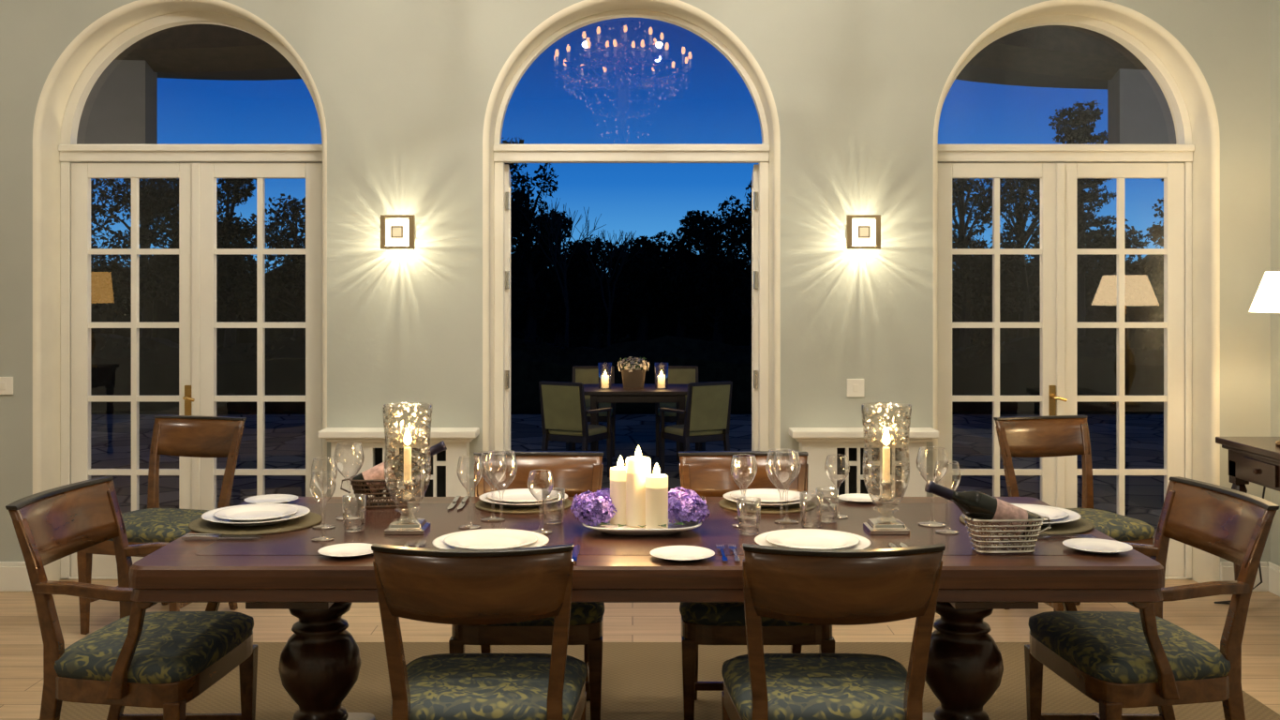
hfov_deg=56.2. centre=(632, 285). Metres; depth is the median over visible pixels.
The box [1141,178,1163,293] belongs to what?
pine tree
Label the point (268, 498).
plate
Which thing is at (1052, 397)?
door handle
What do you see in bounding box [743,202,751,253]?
tree
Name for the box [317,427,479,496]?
radiator cover
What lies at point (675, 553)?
plate
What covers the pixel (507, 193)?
hinges
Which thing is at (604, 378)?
candle
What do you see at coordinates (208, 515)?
dinner plate
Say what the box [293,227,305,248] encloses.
tree
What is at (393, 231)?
wall sconce
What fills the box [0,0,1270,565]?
wall
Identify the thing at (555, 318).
tree
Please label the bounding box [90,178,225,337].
tree
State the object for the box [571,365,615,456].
outdoor chair
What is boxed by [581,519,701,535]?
tray
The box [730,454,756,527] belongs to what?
wine glass
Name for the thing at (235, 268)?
tree
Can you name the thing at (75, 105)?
window frame
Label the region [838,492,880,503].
plate
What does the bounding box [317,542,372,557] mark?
plate
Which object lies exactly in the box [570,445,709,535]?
centrepiece
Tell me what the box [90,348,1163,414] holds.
lawn
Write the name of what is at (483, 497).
dinner plate
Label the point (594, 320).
tree
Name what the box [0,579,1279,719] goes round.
floor
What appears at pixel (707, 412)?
outdoor chair
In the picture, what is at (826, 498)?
fork
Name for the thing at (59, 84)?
trim
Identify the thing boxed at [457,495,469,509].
table knife
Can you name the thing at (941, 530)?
wine glass
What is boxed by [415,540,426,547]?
fork
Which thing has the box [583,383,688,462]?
outdoor table
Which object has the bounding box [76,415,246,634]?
dining chair
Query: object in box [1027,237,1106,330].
tree
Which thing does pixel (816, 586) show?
dining chair
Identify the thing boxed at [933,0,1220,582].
trim
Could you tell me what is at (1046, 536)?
fork
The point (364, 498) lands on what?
water tumbler
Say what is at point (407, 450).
candle
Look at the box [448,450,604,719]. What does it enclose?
dining chair
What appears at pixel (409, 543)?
fork
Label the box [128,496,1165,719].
dining table
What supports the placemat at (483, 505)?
on the dining table at (320, 663)
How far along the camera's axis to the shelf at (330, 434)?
5.62 m
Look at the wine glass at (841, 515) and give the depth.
3.65 m
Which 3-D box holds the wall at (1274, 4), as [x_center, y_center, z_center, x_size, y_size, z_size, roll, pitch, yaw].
[3.145,-0.435,1.385,0.150,3.800,8.770,0,0,0]
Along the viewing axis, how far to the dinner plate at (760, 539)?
3.22 m
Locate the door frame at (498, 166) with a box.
[493,161,768,450]
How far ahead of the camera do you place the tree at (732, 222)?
28.80 m
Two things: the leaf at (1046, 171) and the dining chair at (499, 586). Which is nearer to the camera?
the dining chair at (499, 586)
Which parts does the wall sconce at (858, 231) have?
lit glass, glass, frame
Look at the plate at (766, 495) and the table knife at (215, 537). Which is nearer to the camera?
the table knife at (215, 537)
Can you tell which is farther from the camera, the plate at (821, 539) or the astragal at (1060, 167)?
the astragal at (1060, 167)
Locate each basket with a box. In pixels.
[340,440,446,507]
[924,479,1051,553]
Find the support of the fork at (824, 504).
on the dining table at (320, 663)
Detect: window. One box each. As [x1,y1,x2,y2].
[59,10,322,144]
[493,9,768,144]
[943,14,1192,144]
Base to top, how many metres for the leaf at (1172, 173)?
2.068 m
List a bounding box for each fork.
[403,540,415,546]
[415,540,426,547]
[715,544,728,562]
[728,544,740,562]
[815,497,829,507]
[824,497,836,507]
[1037,535,1096,538]
[1038,533,1093,535]
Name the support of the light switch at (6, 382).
attached to the wall at (404, 87)
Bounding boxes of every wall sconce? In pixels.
[380,214,415,249]
[846,214,880,249]
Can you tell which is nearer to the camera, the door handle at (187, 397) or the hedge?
the door handle at (187, 397)
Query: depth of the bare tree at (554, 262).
24.92 m
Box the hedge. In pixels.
[90,250,1163,348]
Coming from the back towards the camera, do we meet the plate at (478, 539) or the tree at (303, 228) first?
the tree at (303, 228)
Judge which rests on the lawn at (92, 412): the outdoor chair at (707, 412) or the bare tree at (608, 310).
the bare tree at (608, 310)
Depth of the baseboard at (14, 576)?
5.75 m
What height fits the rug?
0.009 m
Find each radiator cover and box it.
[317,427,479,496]
[788,427,939,496]
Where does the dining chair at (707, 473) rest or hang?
on the rug
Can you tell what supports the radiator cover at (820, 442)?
on the floor
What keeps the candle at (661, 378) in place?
on the hurricane lantern at (662, 379)
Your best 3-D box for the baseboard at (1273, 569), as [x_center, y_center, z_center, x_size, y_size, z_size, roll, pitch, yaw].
[3.060,1.395,1.385,0.020,0.140,8.770,0,0,0]
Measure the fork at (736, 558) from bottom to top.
0.006 m
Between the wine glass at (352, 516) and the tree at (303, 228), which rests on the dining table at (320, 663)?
the wine glass at (352, 516)
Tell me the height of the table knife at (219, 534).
0.009 m
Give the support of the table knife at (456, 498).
on the dining table at (320, 663)
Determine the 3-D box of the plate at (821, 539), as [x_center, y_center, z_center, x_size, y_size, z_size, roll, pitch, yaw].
[0.481,0.685,3.210,0.250,0.019,0.250,0,0,0]
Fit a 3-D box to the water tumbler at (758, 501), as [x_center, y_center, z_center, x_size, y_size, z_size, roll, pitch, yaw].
[0.330,0.653,3.400,0.068,0.099,0.068,0,0,0]
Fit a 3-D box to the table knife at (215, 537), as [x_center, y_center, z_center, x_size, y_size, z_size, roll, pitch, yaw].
[-1.140,0.698,3.330,0.220,0.009,0.017,0,0,0]
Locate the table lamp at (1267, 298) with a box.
[1249,271,1279,446]
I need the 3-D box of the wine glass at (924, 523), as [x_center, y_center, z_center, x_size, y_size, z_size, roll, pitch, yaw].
[0.885,0.590,3.540,0.094,0.224,0.094,0,0,0]
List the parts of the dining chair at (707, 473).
leg and stile, leg, rail, seat, seat frame, leg and stile, leg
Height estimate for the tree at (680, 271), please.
3.382 m
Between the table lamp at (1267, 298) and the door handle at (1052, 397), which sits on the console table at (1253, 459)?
the table lamp at (1267, 298)
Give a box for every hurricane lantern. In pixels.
[597,362,611,388]
[654,362,668,388]
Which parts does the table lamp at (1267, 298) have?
lampshade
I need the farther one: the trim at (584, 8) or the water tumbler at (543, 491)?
the trim at (584, 8)
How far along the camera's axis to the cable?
5.52 m
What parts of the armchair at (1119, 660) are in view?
leg, leg, arm, seat frame, seat, leg and stile, arm, rail, leg and stile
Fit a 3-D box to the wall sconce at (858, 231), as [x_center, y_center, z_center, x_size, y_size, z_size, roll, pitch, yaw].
[1.095,-0.255,5.718,0.160,0.160,0.105,0,0,0]
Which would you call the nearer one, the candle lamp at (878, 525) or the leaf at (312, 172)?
the candle lamp at (878, 525)
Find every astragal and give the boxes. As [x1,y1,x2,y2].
[191,163,200,509]
[1056,163,1064,507]
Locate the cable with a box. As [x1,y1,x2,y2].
[1213,486,1265,604]
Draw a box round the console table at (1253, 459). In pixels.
[1215,436,1279,580]
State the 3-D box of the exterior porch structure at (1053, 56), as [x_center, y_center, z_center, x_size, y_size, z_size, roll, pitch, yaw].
[3.250,-1.910,8.800,2.500,1.910,1.800,0,0,0]
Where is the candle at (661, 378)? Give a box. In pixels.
[657,374,665,387]
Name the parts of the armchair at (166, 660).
leg and stile, rail, arm, leg and stile, seat frame, seat, arm, leg, leg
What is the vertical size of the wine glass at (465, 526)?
0.204 m
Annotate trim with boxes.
[32,0,327,580]
[482,0,780,451]
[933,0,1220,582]
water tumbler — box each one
[342,493,366,532]
[541,487,565,524]
[736,496,760,535]
[799,491,822,528]
[816,486,838,523]
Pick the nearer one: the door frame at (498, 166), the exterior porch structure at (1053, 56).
the door frame at (498, 166)
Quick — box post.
[1164,161,1191,579]
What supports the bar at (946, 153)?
attached to the post
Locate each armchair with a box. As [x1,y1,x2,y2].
[5,476,258,719]
[1024,476,1279,719]
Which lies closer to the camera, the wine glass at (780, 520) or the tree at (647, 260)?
the wine glass at (780, 520)
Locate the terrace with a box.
[90,414,1163,537]
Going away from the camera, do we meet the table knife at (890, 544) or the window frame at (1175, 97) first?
the table knife at (890, 544)
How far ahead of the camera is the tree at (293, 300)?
29.77 m
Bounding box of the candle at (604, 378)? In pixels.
[601,374,609,387]
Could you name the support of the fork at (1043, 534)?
on the dining table at (320, 663)
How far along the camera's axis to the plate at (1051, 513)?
3.61 m
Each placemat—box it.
[188,511,322,535]
[475,498,571,513]
[718,498,816,513]
[959,515,1093,534]
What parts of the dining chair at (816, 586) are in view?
leg, seat frame, leg and stile, seat, rail, leg and stile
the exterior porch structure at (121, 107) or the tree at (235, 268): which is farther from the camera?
the tree at (235, 268)
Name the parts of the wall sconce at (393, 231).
lit glass, frame, glass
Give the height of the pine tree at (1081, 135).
5.910 m
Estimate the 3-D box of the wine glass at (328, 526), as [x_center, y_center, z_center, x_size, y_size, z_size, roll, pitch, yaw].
[-0.900,0.603,3.500,0.076,0.199,0.076,0,0,0]
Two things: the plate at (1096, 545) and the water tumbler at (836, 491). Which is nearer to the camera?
the plate at (1096, 545)
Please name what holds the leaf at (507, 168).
attached to the door frame at (498, 166)
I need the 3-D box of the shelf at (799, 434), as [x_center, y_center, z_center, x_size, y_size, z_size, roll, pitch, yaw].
[1.095,0.708,5.695,0.690,0.055,0.150,0,0,0]
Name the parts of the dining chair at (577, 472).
leg, leg and stile, seat frame, rail, seat, leg and stile, leg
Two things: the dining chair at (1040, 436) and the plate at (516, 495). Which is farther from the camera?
the dining chair at (1040, 436)
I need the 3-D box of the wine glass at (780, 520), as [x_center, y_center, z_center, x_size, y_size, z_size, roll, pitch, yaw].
[0.460,0.597,3.580,0.084,0.209,0.084,0,0,0]
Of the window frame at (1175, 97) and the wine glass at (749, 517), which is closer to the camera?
the wine glass at (749, 517)
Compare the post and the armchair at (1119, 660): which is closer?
the armchair at (1119, 660)
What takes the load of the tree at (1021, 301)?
on the lawn at (92, 412)
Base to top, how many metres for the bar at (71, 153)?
0.087 m
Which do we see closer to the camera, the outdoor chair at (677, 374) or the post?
the post
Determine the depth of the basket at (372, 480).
3.81 m
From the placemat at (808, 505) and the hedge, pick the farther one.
the hedge
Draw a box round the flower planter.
[617,356,649,387]
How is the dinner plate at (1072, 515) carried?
on the placemat at (1081, 525)
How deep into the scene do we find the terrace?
12.80 m
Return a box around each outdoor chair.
[538,381,612,476]
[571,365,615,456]
[654,365,699,456]
[658,381,732,474]
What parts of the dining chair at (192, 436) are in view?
leg, seat frame, leg and stile, seat, leg, rail, leg and stile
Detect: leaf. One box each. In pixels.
[71,163,191,576]
[200,163,322,509]
[505,163,510,450]
[751,163,758,450]
[937,163,1056,506]
[1064,163,1184,576]
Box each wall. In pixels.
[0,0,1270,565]
[1270,0,1279,565]
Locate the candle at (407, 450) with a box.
[403,446,411,480]
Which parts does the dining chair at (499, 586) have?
leg and stile, rail, seat, leg and stile, seat frame, leg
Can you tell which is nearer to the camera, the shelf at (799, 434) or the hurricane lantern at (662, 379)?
the shelf at (799, 434)
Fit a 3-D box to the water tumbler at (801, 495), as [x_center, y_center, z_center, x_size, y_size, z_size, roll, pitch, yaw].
[0.522,0.653,3.500,0.068,0.099,0.068,0,0,0]
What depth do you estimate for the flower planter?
11.67 m
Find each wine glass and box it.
[309,470,335,540]
[311,456,337,528]
[333,441,364,520]
[456,455,482,528]
[478,451,506,520]
[485,449,517,529]
[527,469,553,534]
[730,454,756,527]
[732,453,757,520]
[765,447,797,531]
[772,449,801,523]
[824,454,849,518]
[916,446,949,526]
[933,460,960,533]
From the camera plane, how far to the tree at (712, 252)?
29.72 m
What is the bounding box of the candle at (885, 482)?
[878,446,894,501]
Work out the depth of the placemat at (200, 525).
3.47 m
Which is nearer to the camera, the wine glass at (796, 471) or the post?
the wine glass at (796, 471)
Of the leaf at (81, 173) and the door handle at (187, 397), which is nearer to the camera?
the door handle at (187, 397)
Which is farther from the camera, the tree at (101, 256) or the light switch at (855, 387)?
the tree at (101, 256)
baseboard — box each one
[0,561,31,591]
[1220,561,1268,591]
[1267,561,1279,595]
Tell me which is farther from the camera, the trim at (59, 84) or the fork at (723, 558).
the trim at (59, 84)
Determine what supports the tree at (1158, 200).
on the lawn at (92, 412)
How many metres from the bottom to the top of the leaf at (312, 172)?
2.068 m
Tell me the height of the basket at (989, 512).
0.190 m
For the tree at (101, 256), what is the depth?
29.46 m
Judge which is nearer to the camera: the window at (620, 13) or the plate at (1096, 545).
the plate at (1096, 545)
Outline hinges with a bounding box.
[505,191,758,387]
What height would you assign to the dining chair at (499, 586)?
0.868 m
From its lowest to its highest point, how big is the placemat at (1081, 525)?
0.005 m
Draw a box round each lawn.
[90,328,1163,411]
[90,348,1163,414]
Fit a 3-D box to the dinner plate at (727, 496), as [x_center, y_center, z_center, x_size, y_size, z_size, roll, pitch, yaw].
[0.434,0.687,3.860,0.286,0.021,0.286,0,0,0]
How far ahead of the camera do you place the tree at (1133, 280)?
30.50 m
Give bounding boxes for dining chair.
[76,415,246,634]
[371,543,586,719]
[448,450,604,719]
[678,450,835,719]
[721,543,945,719]
[993,415,1154,610]
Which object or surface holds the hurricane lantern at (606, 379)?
on the outdoor table at (676, 393)
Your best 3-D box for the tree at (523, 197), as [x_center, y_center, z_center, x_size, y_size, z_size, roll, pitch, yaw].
[-3.369,-0.991,28.932,1.916,5.591,2.224,0,0,23]
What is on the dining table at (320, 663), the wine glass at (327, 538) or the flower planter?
the wine glass at (327, 538)
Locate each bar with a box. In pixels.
[58,144,322,163]
[493,144,769,163]
[937,144,1194,163]
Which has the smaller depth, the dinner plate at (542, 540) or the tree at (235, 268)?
the dinner plate at (542, 540)
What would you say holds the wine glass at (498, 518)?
on the dining table at (320, 663)
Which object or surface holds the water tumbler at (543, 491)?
on the dining table at (320, 663)
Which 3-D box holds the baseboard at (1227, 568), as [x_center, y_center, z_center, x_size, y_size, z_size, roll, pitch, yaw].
[2.938,1.395,5.760,0.225,0.140,0.020,0,0,0]
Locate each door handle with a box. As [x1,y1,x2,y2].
[182,385,194,415]
[1048,385,1067,415]
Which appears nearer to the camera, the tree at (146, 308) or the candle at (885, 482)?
the candle at (885, 482)
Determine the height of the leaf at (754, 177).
2.068 m
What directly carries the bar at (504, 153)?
attached to the door frame at (498, 166)
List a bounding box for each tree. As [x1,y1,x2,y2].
[90,178,143,317]
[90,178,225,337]
[129,178,226,316]
[216,178,276,348]
[243,193,305,336]
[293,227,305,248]
[501,136,536,317]
[510,163,564,342]
[519,210,593,347]
[520,197,606,347]
[555,234,638,348]
[561,223,646,345]
[599,235,685,341]
[644,226,714,338]
[678,209,751,342]
[707,179,751,345]
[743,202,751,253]
[952,178,1009,347]
[971,178,1040,337]
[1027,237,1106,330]
[1029,99,1128,336]
[1085,223,1163,347]
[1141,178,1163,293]
[1148,197,1163,307]
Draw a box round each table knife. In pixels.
[181,535,259,539]
[184,533,262,536]
[446,495,461,509]
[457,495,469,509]
[571,543,580,564]
[888,542,896,548]
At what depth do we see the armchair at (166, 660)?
3.28 m
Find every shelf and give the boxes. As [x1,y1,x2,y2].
[317,427,479,441]
[788,427,939,441]
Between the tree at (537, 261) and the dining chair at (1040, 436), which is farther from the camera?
the tree at (537, 261)
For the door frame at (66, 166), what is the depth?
5.99 m
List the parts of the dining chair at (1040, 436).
leg and stile, rail, leg, leg and stile, seat, seat frame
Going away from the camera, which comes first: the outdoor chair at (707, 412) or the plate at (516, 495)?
the plate at (516, 495)
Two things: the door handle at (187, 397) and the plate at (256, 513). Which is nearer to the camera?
the plate at (256, 513)
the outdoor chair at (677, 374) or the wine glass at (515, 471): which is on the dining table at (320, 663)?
the wine glass at (515, 471)
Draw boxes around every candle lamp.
[382,401,432,534]
[861,401,911,534]
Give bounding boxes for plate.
[200,503,310,526]
[213,504,297,521]
[243,493,298,503]
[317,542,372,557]
[431,528,549,549]
[443,529,537,549]
[478,489,567,506]
[486,488,560,503]
[649,545,714,561]
[722,489,812,506]
[729,488,804,503]
[754,528,871,549]
[765,529,859,549]
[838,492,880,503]
[1011,503,1081,525]
[1012,504,1068,521]
[1062,537,1132,553]
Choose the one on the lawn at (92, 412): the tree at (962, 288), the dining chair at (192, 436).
the tree at (962, 288)
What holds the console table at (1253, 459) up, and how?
on the floor
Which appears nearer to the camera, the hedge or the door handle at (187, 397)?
the door handle at (187, 397)
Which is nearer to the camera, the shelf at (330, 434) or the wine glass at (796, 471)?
the wine glass at (796, 471)
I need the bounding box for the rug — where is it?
[37,641,1279,719]
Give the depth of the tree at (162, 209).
28.35 m
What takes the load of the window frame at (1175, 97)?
in the wall at (404, 87)
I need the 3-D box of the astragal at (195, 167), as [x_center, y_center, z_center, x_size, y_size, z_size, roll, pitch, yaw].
[-2.178,0.419,5.982,0.040,2.064,0.014,0,0,0]
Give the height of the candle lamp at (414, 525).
0.362 m
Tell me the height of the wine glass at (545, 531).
0.174 m
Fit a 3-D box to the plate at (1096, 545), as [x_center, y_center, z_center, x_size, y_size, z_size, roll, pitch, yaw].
[1.240,0.697,3.200,0.176,0.013,0.176,0,0,0]
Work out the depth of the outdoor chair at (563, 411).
10.77 m
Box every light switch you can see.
[0,376,13,394]
[846,378,864,396]
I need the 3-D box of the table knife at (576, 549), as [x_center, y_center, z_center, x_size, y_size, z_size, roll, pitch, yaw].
[-0.148,0.698,3.140,0.017,0.009,0.220,0,0,0]

